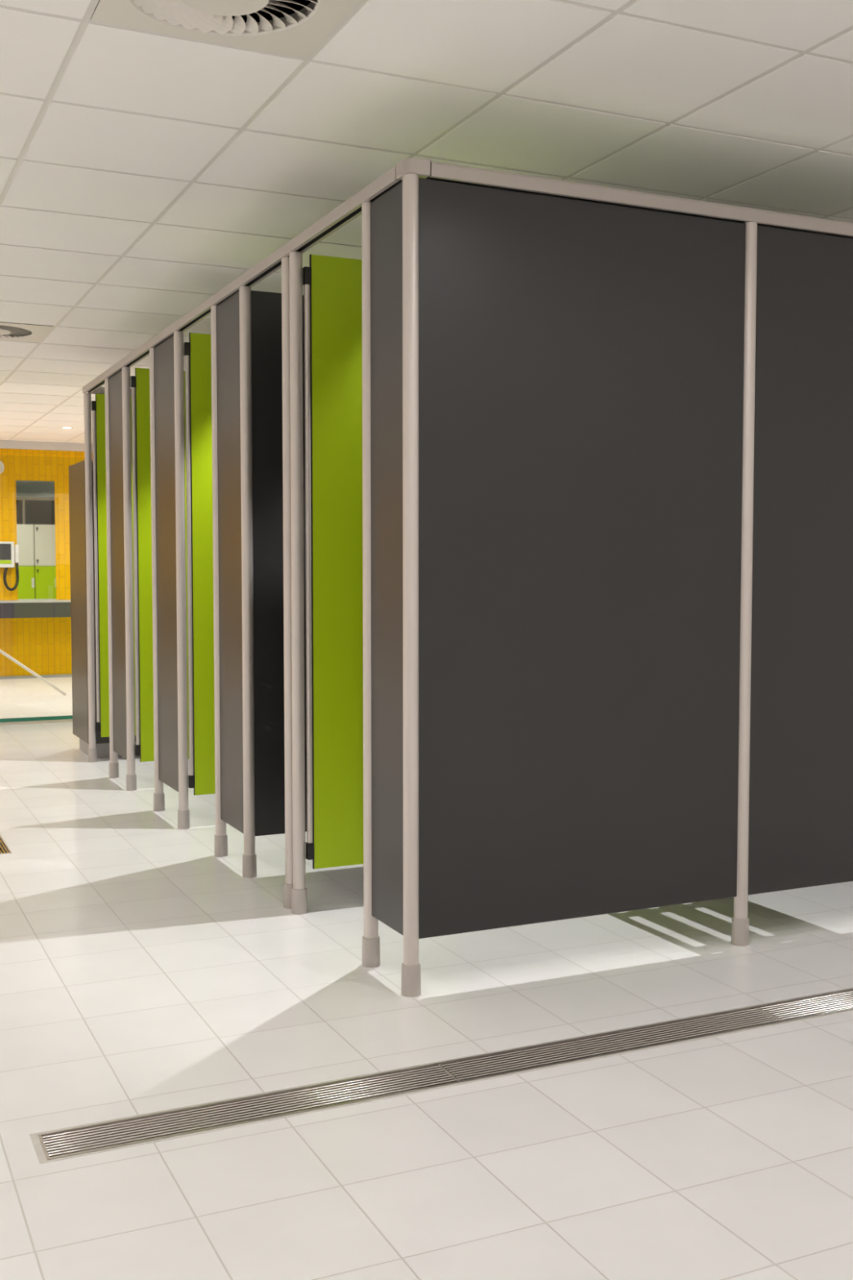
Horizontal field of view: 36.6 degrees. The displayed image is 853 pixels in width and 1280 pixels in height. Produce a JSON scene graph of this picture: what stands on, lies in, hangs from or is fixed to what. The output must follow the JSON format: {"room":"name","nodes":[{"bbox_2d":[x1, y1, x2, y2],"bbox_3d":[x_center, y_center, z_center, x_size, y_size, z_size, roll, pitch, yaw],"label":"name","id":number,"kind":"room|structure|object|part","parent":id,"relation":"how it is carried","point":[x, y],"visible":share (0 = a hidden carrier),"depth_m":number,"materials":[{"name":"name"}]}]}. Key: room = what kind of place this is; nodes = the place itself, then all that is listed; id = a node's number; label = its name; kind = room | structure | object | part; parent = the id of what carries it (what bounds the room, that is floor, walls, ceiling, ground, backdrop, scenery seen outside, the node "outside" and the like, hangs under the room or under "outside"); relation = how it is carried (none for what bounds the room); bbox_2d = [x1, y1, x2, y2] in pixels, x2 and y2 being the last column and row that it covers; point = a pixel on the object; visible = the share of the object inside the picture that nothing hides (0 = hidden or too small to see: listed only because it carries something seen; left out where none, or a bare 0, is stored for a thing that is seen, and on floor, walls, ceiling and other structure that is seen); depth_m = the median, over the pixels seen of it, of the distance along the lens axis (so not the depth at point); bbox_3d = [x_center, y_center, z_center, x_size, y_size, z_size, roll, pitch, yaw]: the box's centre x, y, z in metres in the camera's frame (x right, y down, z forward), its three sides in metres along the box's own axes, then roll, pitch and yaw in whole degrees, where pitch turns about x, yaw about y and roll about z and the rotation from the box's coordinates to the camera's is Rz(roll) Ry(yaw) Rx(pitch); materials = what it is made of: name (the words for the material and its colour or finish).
{"room":"changing room","nodes":[
{"label":"changing room","id":0,"kind":"room"},
{"bbox_2d":[0,448,93,676],"bbox_3d":[-4.923,-0.964,14.125,10.600,3.042,0.100,-1,4,-25],"label":"wall","id":1,"kind":"structure","parent":0,"point":[42,645],"depth_m":14.36,"materials":[{"name":"yellow tile"}]},
{"bbox_2d":[0,460,4,473],"bbox_3d":[-4.707,-1.893,14.095,0.170,0.170,0.040,-1,4,-25],"label":"wall fitting","id":2,"kind":"object","parent":1,"relation":"attached to","point":[2,465],"visible":1,"depth_m":14.11,"materials":[{"name":"white plastic"}]},
{"bbox_2d":[0,541,19,591],"bbox_3d":[-4.664,-0.808,14.140,0.376,0.540,0.105,-1,4,-25],"label":"hair dryer","id":3,"kind":"object","parent":1,"relation":"attached to","point":[7,550],"visible":1,"depth_m":14.13,"materials":[{"name":"white plastic"}]},
{"bbox_3d":[-4.673,-0.963,14.073,0.260,0.177,0.006,-1,4,-25],"label":"plate","id":4,"kind":"part","parent":3,"relation":"part of","materials":[{"name":"grey"}]},
{"bbox_2d":[0,599,71,617],"bbox_3d":[-5.985,-0.300,13.361,5.800,0.182,0.454,-1,4,-25],"label":"countertop","id":5,"kind":"structure","parent":1,"relation":"attached to","point":[8,608],"depth_m":13.94,"materials":[{"name":"laminate"}]},
{"bbox_2d":[15,480,56,599],"bbox_3d":[-4.341,-1.101,14.328,0.412,1.328,0.008,-1,4,-25],"label":"wall mirror","id":6,"kind":"object","parent":1,"relation":"attached to","point":[35,500],"visible":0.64,"depth_m":14.33,"materials":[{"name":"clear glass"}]},
{"bbox_2d":[0,674,71,679],"bbox_3d":[-4.899,0.423,14.152,10.400,0.030,0.012,-1,4,-25],"label":"baseboard","id":7,"kind":"structure","parent":1,"relation":"attached to","point":[52,675],"depth_m":14.38,"materials":[{"name":"grey"}]},
{"bbox_2d":[0,440,92,451],"bbox_3d":[-4.889,-2.135,13.987,10.400,0.087,0.060,-1,4,-25],"label":"trim","id":8,"kind":"structure","parent":1,"relation":"attached to","point":[6,444],"depth_m":14.25,"materials":[{"name":"grey paint"}]},
{"bbox_2d":[0,676,852,1279],"bbox_3d":[-1.167,0.946,6.134,10.400,0.120,17.730,-1,4,-25],"label":"floor","id":9,"kind":"structure","parent":0,"point":[141,971],"depth_m":3.16,"materials":[{"name":"tile"}]},
{"bbox_2d":[0,835,11,853],"bbox_3d":[-2.058,0.905,5.976,0.133,0.024,0.999,-1,4,-25],"label":"drain grate","id":10,"kind":"object","parent":9,"relation":"in","point":[3,844],"visible":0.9,"depth_m":5.67,"materials":[{"name":"silver metal"}]},
{"bbox_2d":[0,648,66,695],"bbox_3d":[-3.985,0.116,12.104,1.167,0.870,0.028,-1,4,-25],"label":"rail","id":11,"kind":"object","parent":9,"relation":"on","point":[2,652],"visible":1,"depth_m":12.21,"materials":[{"name":"metal"}]},
{"bbox_2d":[0,454,75,725],"bbox_3d":[-3.469,-0.379,9.953,1.900,2.100,0.036,-1,4,-25],"label":"glass screen","id":12,"kind":"object","parent":9,"relation":"on","point":[34,720],"visible":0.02,"depth_m":10.18,"materials":[{"name":"teal"}]},
{"bbox_3d":[-3.469,0.658,10.011,1.900,0.022,0.036,-1,4,-25],"label":"floor rail","id":13,"kind":"part","parent":12,"relation":"part of","materials":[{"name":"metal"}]},
{"bbox_2d":[83,392,97,762],"bbox_3d":[-2.117,-0.384,8.107,0.057,2.316,0.057,-1,4,-25],"label":"post","id":14,"kind":"object","parent":9,"relation":"on","point":[92,749],"visible":1,"depth_m":8.09,"materials":[{"name":"silver metal"}]},
{"bbox_2d":[91,393,135,737],"bbox_3d":[-1.808,-0.467,8.220,0.612,2.157,0.038,-1,4,-24],"label":"door","id":15,"kind":"structure","parent":14,"relation":"attached to","point":[98,406],"depth_m":8.12,"materials":[{"name":"green laminate"}]},
{"bbox_2d":[79,461,135,758],"bbox_3d":[-2.114,-0.203,8.557,0.354,1.905,0.592,-1,4,-25],"label":"locker","id":16,"kind":"object","parent":9,"relation":"on","point":[102,743],"visible":0.02,"depth_m":8.31,"materials":[{"name":"grey"}]},
{"bbox_2d":[68,460,88,744],"bbox_3d":[-2.282,-0.251,8.469,0.016,1.809,0.580,-1,4,-25],"label":"end panel","id":17,"kind":"object","parent":16,"relation":"attached to","point":[76,471],"visible":0.76,"depth_m":8.44,"materials":[{"name":"grey laminate"}]},
{"bbox_2d":[104,377,119,777],"bbox_3d":[-1.835,-0.350,7.500,0.057,2.316,0.057,-1,4,-25],"label":"post","id":18,"kind":"object","parent":9,"relation":"on","point":[113,771],"visible":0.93,"depth_m":7.49,"materials":[{"name":"silver metal"}]},
{"bbox_2d":[121,366,136,791],"bbox_3d":[-1.634,-0.326,7.068,0.057,2.316,0.057,-1,4,-25],"label":"post","id":19,"kind":"object","parent":9,"relation":"on","point":[131,777],"visible":1,"depth_m":7.05,"materials":[{"name":"silver metal"}]},
{"bbox_2d":[108,369,126,759],"bbox_3d":[-1.734,-0.416,7.280,0.013,2.153,0.434,-1,4,-25],"label":"partition panel","id":20,"kind":"object","parent":19,"relation":"attached to","point":[115,397],"visible":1,"depth_m":7.30,"materials":[{"name":"laminate"}]},
{"bbox_2d":[130,368,188,761],"bbox_3d":[-1.325,-0.409,7.181,0.612,2.157,0.038,-1,4,-24],"label":"door","id":21,"kind":"structure","parent":19,"relation":"attached to","point":[140,383],"depth_m":7.08,"materials":[{"name":"green laminate"}]},
{"bbox_2d":[149,347,164,811],"bbox_3d":[-1.356,-0.293,6.471,0.057,2.316,0.057,-1,4,-25],"label":"post","id":22,"kind":"object","parent":9,"relation":"on","point":[158,794],"visible":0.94,"depth_m":6.46,"materials":[{"name":"silver metal"}]},
{"bbox_2d":[173,330,190,829],"bbox_3d":[-1.146,-0.268,6.021,0.057,2.316,0.057,-1,4,-25],"label":"post","id":23,"kind":"object","parent":9,"relation":"on","point":[184,823],"visible":1,"depth_m":6.00,"materials":[{"name":"silver metal"}]},
{"bbox_2d":[153,334,178,791],"bbox_3d":[-1.251,-0.358,6.241,0.013,2.153,0.454,-1,4,-25],"label":"partition panel","id":24,"kind":"object","parent":23,"relation":"attached to","point":[163,353],"visible":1,"depth_m":6.25,"materials":[{"name":"laminate"}]},
{"bbox_2d":[183,332,215,795],"bbox_3d":[-0.838,-0.350,6.133,0.612,2.157,0.038,-1,4,-24],"label":"door","id":25,"kind":"structure","parent":23,"relation":"attached to","point":[197,352],"depth_m":6.03,"materials":[{"name":"green laminate"}]},
{"bbox_2d":[210,305,227,857],"bbox_3d":[-0.878,-0.236,5.445,0.057,2.316,0.057,-1,4,-25],"label":"post","id":26,"kind":"object","parent":9,"relation":"on","point":[220,837],"visible":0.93,"depth_m":5.43,"materials":[{"name":"silver metal"}]},
{"bbox_2d":[239,285,257,877],"bbox_3d":[-0.705,-0.215,5.072,0.057,2.316,0.057,-1,4,-25],"label":"post","id":27,"kind":"object","parent":9,"relation":"on","point":[249,857],"visible":1,"depth_m":5.05,"materials":[{"name":"silver metal"}]},
{"bbox_2d":[216,291,243,833],"bbox_3d":[-0.792,-0.303,5.254,0.013,2.153,0.368,-1,4,-25],"label":"partition panel","id":28,"kind":"object","parent":27,"relation":"attached to","point":[228,334],"visible":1,"depth_m":5.26,"materials":[{"name":"laminate"}]},
{"bbox_2d":[250,290,306,835],"bbox_3d":[0.383,-0.317,5.573,2.357,2.145,0.013,-1,4,-25],"label":"divider panel","id":29,"kind":"object","parent":27,"relation":"attached to","point":[266,307],"visible":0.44,"depth_m":5.10,"materials":[{"name":"laminate"}]},
{"bbox_2d":[37,1062,461,1159],"bbox_3d":[-0.380,1.075,2.935,0.958,0.024,0.132,-1,4,-25],"label":"drain grate","id":30,"kind":"object","parent":9,"relation":"in","point":[171,1123],"visible":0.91,"depth_m":2.92,"materials":[{"name":"silver metal"}]},
{"bbox_2d":[281,257,293,908],"bbox_3d":[-0.489,-0.189,4.608,0.057,2.316,0.057,-1,4,-25],"label":"post","id":31,"kind":"object","parent":9,"relation":"on","point":[288,884],"visible":0.55,"depth_m":4.59,"materials":[{"name":"silver metal"}]},
{"bbox_2d":[288,251,307,914],"bbox_3d":[-0.453,-0.185,4.531,0.057,2.316,0.057,-1,4,-25],"label":"post","id":32,"kind":"object","parent":9,"relation":"on","point":[299,891],"visible":1,"depth_m":4.51,"materials":[{"name":"silver metal"}]},
{"bbox_2d":[302,253,363,869],"bbox_3d":[-0.145,-0.267,4.644,0.612,2.157,0.038,-1,4,-24],"label":"door","id":33,"kind":"structure","parent":32,"relation":"attached to","point":[333,330],"depth_m":4.56,"materials":[{"name":"green laminate"}]},
{"bbox_2d":[361,201,380,967],"bbox_3d":[-0.172,-0.151,3.926,0.057,2.316,0.057,-1,4,-25],"label":"post","id":34,"kind":"object","parent":9,"relation":"on","point":[371,948],"visible":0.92,"depth_m":3.91,"materials":[{"name":"silver metal"}]},
{"bbox_2d":[82,165,402,393],"bbox_3d":[-1.099,-1.441,5.852,0.047,0.044,4.897,-1,4,-25],"label":"rail","id":35,"kind":"object","parent":34,"relation":"on","point":[350,209],"visible":0.82,"depth_m":4.68,"materials":[{"name":"metal"}]},
{"bbox_2d":[400,173,421,997],"bbox_3d":[-0.044,-0.136,3.653,0.057,2.316,0.057,-1,4,-25],"label":"post","id":36,"kind":"object","parent":9,"relation":"on","point":[411,966],"visible":1,"depth_m":3.63,"materials":[{"name":"metal"}]},
{"bbox_2d":[369,181,403,935],"bbox_3d":[-0.108,-0.221,3.785,0.013,2.153,0.259,-1,4,-25],"label":"partition panel","id":37,"kind":"object","parent":36,"relation":"attached to","point":[385,211],"visible":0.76,"depth_m":3.78,"materials":[{"name":"laminate"}]},
{"bbox_2d":[395,157,430,180],"bbox_3d":[-0.038,-1.316,3.606,0.076,0.044,0.076,-1,4,-25],"label":"rail corner","id":38,"kind":"object","parent":36,"relation":"on","point":[420,166],"visible":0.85,"depth_m":3.58,"materials":[{"name":"metal"}]},
{"bbox_2d":[418,177,746,938],"bbox_3d":[0.490,-0.228,3.896,1.137,2.153,0.013,-1,4,-25],"label":"partition panel","id":39,"kind":"object","parent":36,"relation":"attached to","point":[581,362],"visible":1,"depth_m":3.87,"materials":[{"name":"laminate"}]},
{"bbox_2d":[29,987,852,1164],"bbox_3d":[1.225,1.025,3.679,4.530,0.005,0.153,-1,4,-25],"label":"trim","id":40,"kind":"structure","parent":9,"relation":"in","point":[36,1142],"depth_m":3.04,"materials":[{"name":"silver metal"}]},
{"bbox_2d":[438,1006,785,1082],"bbox_3d":[0.499,1.052,3.342,0.979,0.024,0.132,-1,4,-25],"label":"drain grate","id":41,"kind":"object","parent":9,"relation":"in","point":[536,1056],"visible":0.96,"depth_m":3.33,"materials":[{"name":"silver metal"}]},
{"bbox_2d":[731,222,757,946],"bbox_3d":[1.026,-0.163,4.149,0.057,2.316,0.057,-1,4,-25],"label":"post","id":42,"kind":"object","parent":9,"relation":"on","point":[740,920],"visible":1,"depth_m":4.13,"materials":[{"name":"silver metal"}]},
{"bbox_2d":[425,160,852,238],"bbox_3d":[1.044,-1.343,4.091,2.293,0.044,0.047,-1,4,-25],"label":"rail","id":43,"kind":"object","parent":42,"relation":"on","point":[442,171],"visible":0.84,"depth_m":3.87,"materials":[{"name":"metal"}]},
{"bbox_2d":[747,225,852,894],"bbox_3d":[1.579,-0.256,4.401,1.177,2.153,0.013,-1,4,-25],"label":"partition panel","id":44,"kind":"object","parent":42,"relation":"attached to","point":[801,826],"visible":1,"depth_m":4.23,"materials":[{"name":"laminate"}]},
{"bbox_2d":[753,988,852,1022],"bbox_3d":[1.386,1.029,3.754,0.974,0.024,0.132,-1,4,-25],"label":"drain grate","id":45,"kind":"object","parent":9,"relation":"in","point":[799,1008],"visible":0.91,"depth_m":3.62,"materials":[{"name":"silver metal"}]},
{"bbox_3d":[-0.874,-0.417,8.683,0.057,2.316,0.057,-1,4,-25],"label":"post","id":46,"kind":"object","parent":9,"relation":"on","visible":0},
{"bbox_2d":[91,386,131,395],"bbox_3d":[-1.034,-1.592,8.557,2.350,0.044,0.047,-1,4,-25],"label":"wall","id":47,"kind":"structure","parent":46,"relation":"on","point":[100,390],"depth_m":8.07,"materials":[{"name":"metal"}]},
{"bbox_2d":[0,0,852,443],"bbox_3d":[-1.167,-1.747,5.983,10.400,0.030,17.730,-1,4,-25],"label":"ceiling","id":48,"kind":"structure","parent":0,"point":[143,173],"depth_m":4.14,"materials":[{"name":"tile"}]},
{"bbox_2d":[0,321,53,342],"bbox_3d":[-2.546,-1.906,7.600,0.582,0.172,0.596,-1,4,-25],"label":"ceiling vent","id":49,"kind":"object","parent":48,"relation":"in","point":[11,331],"visible":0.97,"depth_m":7.64,"materials":[{"name":"white metal"}]},
{"bbox_3d":[-2.417,-1.827,7.538,0.136,0.019,0.046,0,3,2],"label":"blade","id":50,"kind":"part","parent":49,"relation":"part of","materials":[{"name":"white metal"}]},
{"bbox_3d":[-2.406,-1.829,7.569,0.136,0.019,0.046,-1,3,-9],"label":"blade","id":51,"kind":"part","parent":49,"relation":"part of","materials":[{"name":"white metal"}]},
{"bbox_3d":[-2.410,-1.835,7.669,0.136,0.019,0.046,-3,4,-43],"label":"blade","id":52,"kind":"part","parent":49,"relation":"part of","materials":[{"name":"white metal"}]},
{"bbox_3d":[-2.402,-1.833,7.637,0.136,0.019,0.046,-2,4,-32],"label":"blade","id":53,"kind":"part","parent":49,"relation":"part of","materials":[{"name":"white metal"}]},
{"bbox_2d":[90,0,360,57],"bbox_3d":[-0.469,-1.657,3.138,0.582,0.172,0.596,-1,4,-25],"label":"ceiling vent","id":54,"kind":"object","parent":48,"relation":"in","point":[293,28],"visible":1,"depth_m":3.31,"materials":[{"name":"white metal"}]},
{"bbox_3d":[-0.667,-1.584,3.187,0.135,0.020,0.071,-1,4,-25],"label":"blade","id":55,"kind":"part","parent":54,"relation":"part of","materials":[{"name":"white metal"}]},
{"bbox_3d":[-0.669,-1.583,3.158,0.136,0.019,0.046,-1,3,-21],"label":"blade","id":56,"kind":"part","parent":54,"relation":"part of","materials":[{"name":"white metal"}]},
{"bbox_3d":[-0.653,-1.586,3.223,0.136,0.019,0.046,0,3,2],"label":"blade","id":57,"kind":"part","parent":54,"relation":"part of","materials":[{"name":"white metal"}]},
{"bbox_3d":[-0.635,-1.588,3.252,0.136,0.019,0.046,1,3,13],"label":"blade","id":58,"kind":"part","parent":54,"relation":"part of","materials":[{"name":"white metal"}]},
{"bbox_3d":[-0.613,-1.589,3.277,0.136,0.019,0.046,1,4,24],"label":"blade","id":59,"kind":"part","parent":54,"relation":"part of","materials":[{"name":"white metal"}]},
{"bbox_3d":[-0.585,-1.591,3.297,0.136,0.019,0.046,2,4,35],"label":"blade","id":60,"kind":"part","parent":54,"relation":"part of","materials":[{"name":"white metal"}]},
{"bbox_3d":[-0.555,-1.591,3.312,0.046,0.019,0.136,-3,4,-43],"label":"blade","id":61,"kind":"part","parent":54,"relation":"part of","materials":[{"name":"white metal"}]},
{"bbox_3d":[-0.522,-1.592,3.320,0.046,0.019,0.136,-2,4,-32],"label":"blade","id":62,"kind":"part","parent":54,"relation":"part of","materials":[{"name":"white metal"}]},
{"bbox_3d":[-0.488,-1.592,3.321,0.046,0.019,0.136,-1,3,-21],"label":"blade","id":63,"kind":"part","parent":54,"relation":"part of","materials":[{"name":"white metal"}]},
{"bbox_3d":[-0.455,-1.592,3.316,0.046,0.019,0.136,-1,3,-9],"label":"blade","id":64,"kind":"part","parent":54,"relation":"part of","materials":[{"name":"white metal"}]},
{"bbox_3d":[-0.423,-1.591,3.305,0.046,0.019,0.136,0,3,2],"label":"blade","id":65,"kind":"part","parent":54,"relation":"part of","materials":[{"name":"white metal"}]},
{"bbox_3d":[-0.394,-1.590,3.288,0.046,0.019,0.136,1,3,13],"label":"blade","id":66,"kind":"part","parent":54,"relation":"part of","materials":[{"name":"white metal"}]},
{"bbox_3d":[-0.369,-1.589,3.265,0.046,0.019,0.136,1,4,24],"label":"blade","id":67,"kind":"part","parent":54,"relation":"part of","materials":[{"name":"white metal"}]},
{"bbox_3d":[-0.349,-1.587,3.238,0.046,0.019,0.136,2,4,35],"label":"blade","id":68,"kind":"part","parent":54,"relation":"part of","materials":[{"name":"beige metal"}]},
{"bbox_3d":[-0.334,-1.585,3.207,0.136,0.019,0.046,-3,4,-43],"label":"blade","id":69,"kind":"part","parent":54,"relation":"part of","materials":[{"name":"beige metal"}]}
]}

